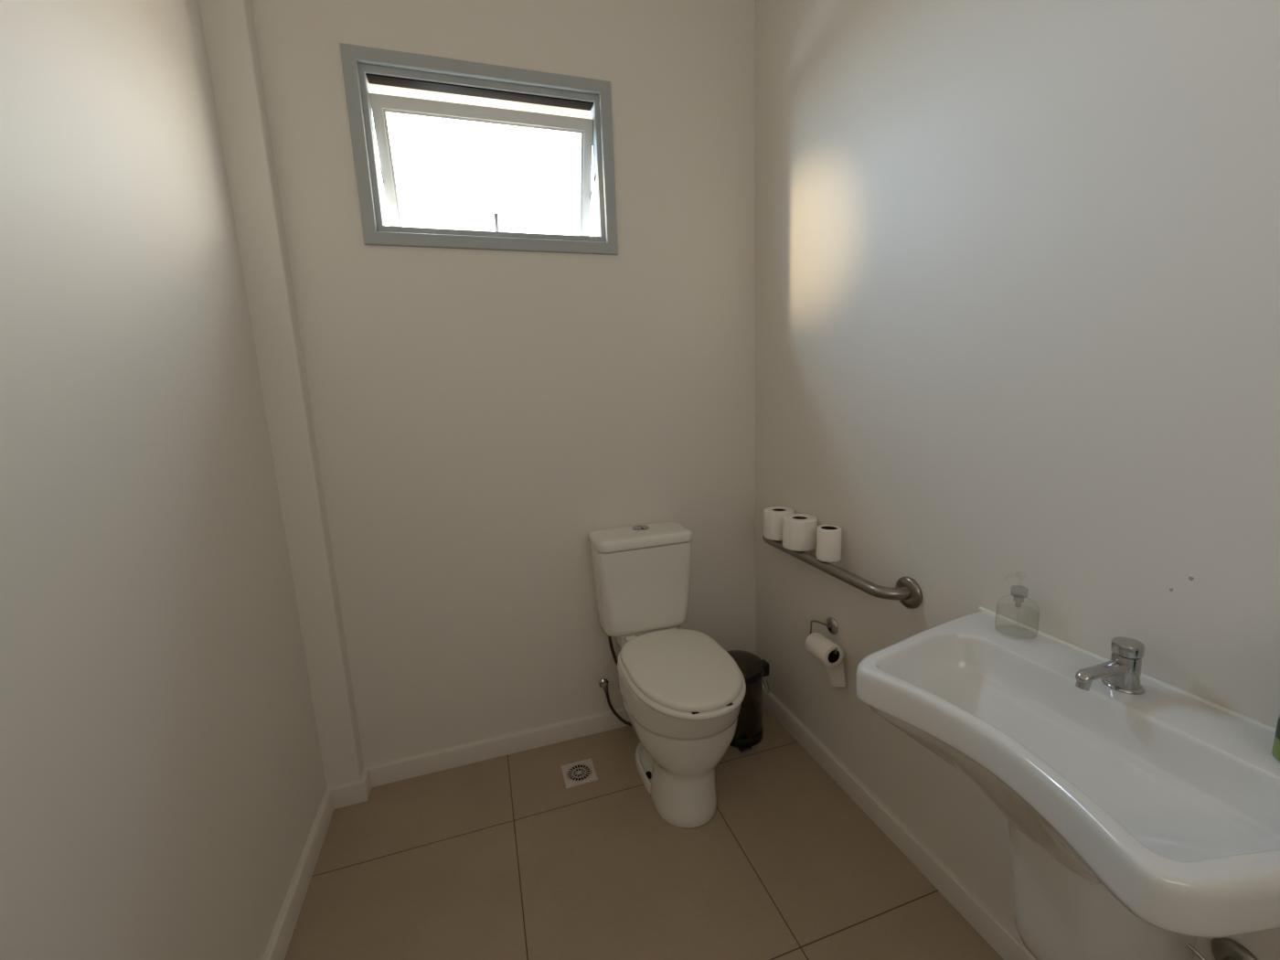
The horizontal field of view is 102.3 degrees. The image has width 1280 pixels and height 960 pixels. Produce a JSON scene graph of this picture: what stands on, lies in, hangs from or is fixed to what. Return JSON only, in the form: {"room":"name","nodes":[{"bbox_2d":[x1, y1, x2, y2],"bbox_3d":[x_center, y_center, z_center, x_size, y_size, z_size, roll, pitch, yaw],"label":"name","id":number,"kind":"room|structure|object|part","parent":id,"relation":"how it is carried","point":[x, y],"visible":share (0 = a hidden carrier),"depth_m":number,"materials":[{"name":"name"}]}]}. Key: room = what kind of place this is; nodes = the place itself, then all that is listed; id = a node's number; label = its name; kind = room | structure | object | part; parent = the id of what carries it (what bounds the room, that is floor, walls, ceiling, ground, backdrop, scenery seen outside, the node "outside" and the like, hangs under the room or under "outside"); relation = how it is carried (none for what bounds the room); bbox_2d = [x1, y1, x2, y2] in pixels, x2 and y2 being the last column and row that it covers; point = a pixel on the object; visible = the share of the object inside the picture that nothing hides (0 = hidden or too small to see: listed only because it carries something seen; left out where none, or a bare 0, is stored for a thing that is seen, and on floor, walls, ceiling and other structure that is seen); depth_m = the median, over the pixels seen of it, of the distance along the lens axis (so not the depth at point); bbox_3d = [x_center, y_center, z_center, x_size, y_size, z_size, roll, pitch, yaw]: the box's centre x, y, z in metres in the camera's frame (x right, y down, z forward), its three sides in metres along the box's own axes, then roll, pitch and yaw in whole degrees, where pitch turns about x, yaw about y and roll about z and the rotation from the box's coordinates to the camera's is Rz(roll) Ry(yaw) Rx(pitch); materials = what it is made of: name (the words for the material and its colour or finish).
{"room":"bathroom","nodes":[
{"label":"bathroom","id":0,"kind":"room"},
{"bbox_2d":[0,0,326,959],"bbox_3d":[-0.697,-0.072,0.090,0.150,2.720,2.917,-5,10,-17],"label":"wall","id":1,"kind":"structure","parent":0,"point":[163,784],"depth_m":0.86,"materials":[{"name":"paint"}]},
{"bbox_2d":[262,790,334,959],"bbox_3d":[-0.551,1.231,0.304,0.018,0.070,2.838,-5,10,-17],"label":"baseboard","id":2,"kind":"structure","parent":1,"relation":"attached to","point":[277,947],"depth_m":1.34,"materials":[{"name":"paint"}]},
{"bbox_2d":[198,0,363,787],"bbox_3d":[-1.015,-0.298,1.469,0.097,2.720,0.061,-5,10,-17],"label":"wall","id":3,"kind":"structure","parent":0,"point":[229,28],"depth_m":1.44,"materials":[{"name":"paint"}]},
{"bbox_2d":[250,0,756,767],"bbox_3d":[-0.337,-0.379,1.776,1.883,2.720,0.125,-5,10,-17],"label":"wall","id":4,"kind":"structure","parent":0,"point":[477,414],"depth_m":1.72,"materials":[{"name":"paint"}]},
{"bbox_2d":[325,707,630,809],"bbox_3d":[-0.261,0.942,1.903,1.564,0.070,0.079,-5,10,-17],"label":"baseboard","id":5,"kind":"structure","parent":4,"relation":"attached to","point":[404,768],"depth_m":1.82,"materials":[{"name":"paint"}]},
{"bbox_2d":[339,42,618,255],"bbox_3d":[-0.492,-1.005,1.704,0.812,0.534,0.297,-5,10,-17],"label":"window","id":6,"kind":"structure","parent":4,"relation":"in","point":[381,81],"depth_m":1.57,"materials":[{"name":"grey paint"}]},
{"bbox_3d":[-0.781,-0.930,1.556,0.002,0.061,0.094,-5,10,-17],"label":"stay arm","id":7,"kind":"part","parent":6,"relation":"part of","materials":[{"name":"white plastic"}]},
{"bbox_3d":[-0.482,-0.972,1.681,0.656,0.378,0.166,-5,10,-17],"label":"sash","id":8,"kind":"part","parent":6,"relation":"part of","materials":[{"name":"white metal"}]},
{"bbox_3d":[-0.161,-0.989,1.748,0.002,0.061,0.094,-5,10,-17],"label":"stay arm","id":9,"kind":"part","parent":6,"relation":"part of","materials":[{"name":"white plastic"}]},
{"bbox_2d":[598,635,632,726],"bbox_3d":[-0.077,0.728,1.903,0.179,0.409,0.062,2,11,21],"label":"supply hose","id":10,"kind":"object","parent":4,"relation":"attached to","point":[603,683],"visible":0.59,"depth_m":1.93,"materials":[{"name":"black rubber"}]},
{"bbox_2d":[284,704,1003,959],"bbox_3d":[0.204,1.258,0.527,1.883,0.120,3.087,-5,10,-17],"label":"floor","id":11,"kind":"structure","parent":0,"point":[494,858],"depth_m":1.39,"materials":[{"name":"beige tile"}]},
{"bbox_2d":[561,757,597,789],"bbox_3d":[-0.207,0.998,1.758,0.107,0.004,0.107,-5,10,-17],"label":"floor drain","id":12,"kind":"object","parent":11,"relation":"on","point":[576,773],"visible":1,"depth_m":1.75,"materials":[{"name":"white plastic"}]},
{"bbox_2d":[588,521,746,828],"bbox_3d":[0.100,0.598,1.664,0.376,0.800,0.632,-5,10,-17],"label":"toilet","id":13,"kind":"object","parent":11,"relation":"on","point":[682,693],"visible":1,"depth_m":1.59,"materials":[{"name":"white ceramic"}]},
{"bbox_3d":[0.001,0.193,1.803,0.342,0.036,0.189,-5,10,-17],"label":"cistern lid","id":14,"kind":"part","parent":13,"relation":"part of","materials":[{"name":"white ceramic"}]},
{"bbox_3d":[0.121,0.789,1.696,0.353,0.410,0.563,-5,10,-17],"label":"bowl","id":15,"kind":"part","parent":13,"relation":"part of","materials":[{"name":"white ceramic"}]},
{"bbox_3d":[0.127,0.568,1.587,0.328,0.019,0.461,-5,10,-17],"label":"lid","id":16,"kind":"part","parent":13,"relation":"part of","materials":[{"name":"white plastic"}]},
{"bbox_3d":[0.128,0.589,1.589,0.347,0.018,0.476,-5,10,-17],"label":"seat","id":17,"kind":"part","parent":13,"relation":"part of","materials":[{"name":"white plastic"}]},
{"bbox_2d":[726,650,769,752],"bbox_3d":[0.367,0.800,1.905,0.180,0.297,0.183,-11,13,-42],"label":"pedal bin","id":18,"kind":"object","parent":11,"relation":"on","point":[749,730],"visible":0.67,"depth_m":1.84,"materials":[{"name":"black plastic"}]},
{"bbox_3d":[0.360,0.664,1.883,0.176,0.021,0.176,-5,10,-17],"label":"lid","id":19,"kind":"part","parent":18,"relation":"part of","materials":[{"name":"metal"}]},
{"bbox_3d":[0.460,0.751,1.895,0.015,0.055,0.044,-5,10,-17],"label":"carry handle","id":20,"kind":"part","parent":18,"relation":"part of","materials":[{"name":"metal"}]},
{"bbox_2d":[754,0,1279,959],"bbox_3d":[0.952,-0.228,0.601,0.150,2.720,2.917,-5,10,-17],"label":"wall","id":21,"kind":"structure","parent":0,"point":[1017,262],"depth_m":1.01,"materials":[{"name":"paint"}]},
{"bbox_2d":[808,617,838,654],"bbox_3d":[0.592,0.479,1.611,0.068,0.070,0.134,-5,10,-17],"label":"toilet paper holder","id":22,"kind":"object","parent":21,"relation":"attached to","point":[831,624],"visible":0.8,"depth_m":1.64,"materials":[{"name":"silver metal"}]},
{"bbox_2d":[804,631,845,686],"bbox_3d":[0.580,0.577,1.614,0.084,0.174,0.098,-5,10,-17],"label":"toilet paper roll","id":23,"kind":"object","parent":22,"relation":"hanging from","point":[821,647],"visible":0.99,"depth_m":1.59,"materials":[{"name":"paper"}]},
{"bbox_3d":[0.609,0.464,1.644,0.012,0.055,0.055,-5,10,-17],"label":"wall plate","id":24,"kind":"part","parent":22,"relation":"part of","materials":[{"name":"silver metal"}]},
{"bbox_2d":[762,534,922,608],"bbox_3d":[0.562,0.248,1.605,0.086,0.082,0.693,-5,10,-17],"label":"grab bar","id":25,"kind":"object","parent":21,"relation":"attached to","point":[907,591],"visible":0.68,"depth_m":1.36,"materials":[{"name":"metal"}]},
{"bbox_2d":[763,506,794,540],"bbox_3d":[0.484,0.151,1.796,0.103,0.099,0.103,-5,10,-17],"label":"toilet paper roll","id":26,"kind":"object","parent":25,"relation":"on","point":[773,516],"visible":0.81,"depth_m":1.76,"materials":[{"name":"paper"}]},
{"bbox_2d":[782,513,817,551],"bbox_3d":[0.519,0.170,1.678,0.107,0.099,0.107,-5,10,-17],"label":"toilet paper roll","id":27,"kind":"object","parent":25,"relation":"on","point":[799,530],"visible":0.98,"depth_m":1.64,"materials":[{"name":"paper"}]},
{"bbox_2d":[816,524,842,562],"bbox_3d":[0.566,0.190,1.549,0.070,0.099,0.070,-5,10,-17],"label":"toilet paper roll","id":28,"kind":"object","parent":25,"relation":"on","point":[828,537],"visible":1,"depth_m":1.52,"materials":[{"name":"paper"}]},
{"bbox_2d":[762,683,1036,959],"bbox_3d":[0.925,1.085,0.802,0.018,0.070,2.916,-5,10,-17],"label":"baseboard","id":29,"kind":"structure","parent":21,"relation":"attached to","point":[1001,938],"depth_m":1.39,"materials":[{"name":"paint"}]},
{"bbox_2d":[855,607,1279,959],"bbox_3d":[0.664,0.609,0.832,0.414,0.538,0.624,-5,10,-17],"label":"washbasin","id":30,"kind":"object","parent":21,"relation":"attached to","point":[1146,826],"visible":1,"depth_m":0.77,"materials":[{"name":"white ceramic"}]},
{"bbox_2d":[994,571,1039,639],"bbox_3d":[0.746,0.241,1.017,0.071,0.126,0.071,-5,10,-17],"label":"soap dispenser","id":31,"kind":"object","parent":30,"relation":"on","point":[1022,571],"visible":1,"depth_m":1.01,"materials":[{"name":"clear glass"}]},
{"bbox_2d":[1075,636,1145,694],"bbox_3d":[0.746,0.300,0.821,0.132,0.078,0.052,-5,10,-17],"label":"tap","id":32,"kind":"object","parent":30,"relation":"on","point":[1122,673],"visible":1,"depth_m":0.82,"materials":[{"name":"silver metal"}]},
{"bbox_3d":[0.730,0.303,0.817,0.098,0.025,0.025,-5,10,-17],"label":"spout","id":33,"kind":"part","parent":32,"relation":"part of","materials":[{"name":"silver metal"}]},
{"bbox_3d":[0.786,0.332,0.839,0.052,0.005,0.052,-1,10,5],"label":"plate","id":34,"kind":"part","parent":32,"relation":"part of","materials":[{"name":"silver metal"}]},
{"bbox_2d":[1271,713,1279,762],"bbox_3d":[0.845,0.268,0.637,0.063,0.197,0.063,-5,10,-17],"label":"bottle","id":35,"kind":"object","parent":30,"relation":"on","point":[1275,751],"visible":1,"depth_m":0.67,"materials":[{"name":"green plastic"}]},
{"bbox_2d":[1186,937,1258,959],"bbox_3d":[0.869,0.730,0.768,0.082,0.070,0.062,-5,10,-17],"label":"valve","id":36,"kind":"object","parent":21,"relation":"attached to","point":[1223,948],"visible":0.98,"depth_m":0.78,"materials":[{"name":"metal"}]},
{"bbox_3d":[0.834,0.714,0.758,0.007,0.031,0.046,-7,11,-26],"label":"lever","id":37,"kind":"part","parent":36,"relation":"part of","materials":[{"name":"silver metal"}]}
]}

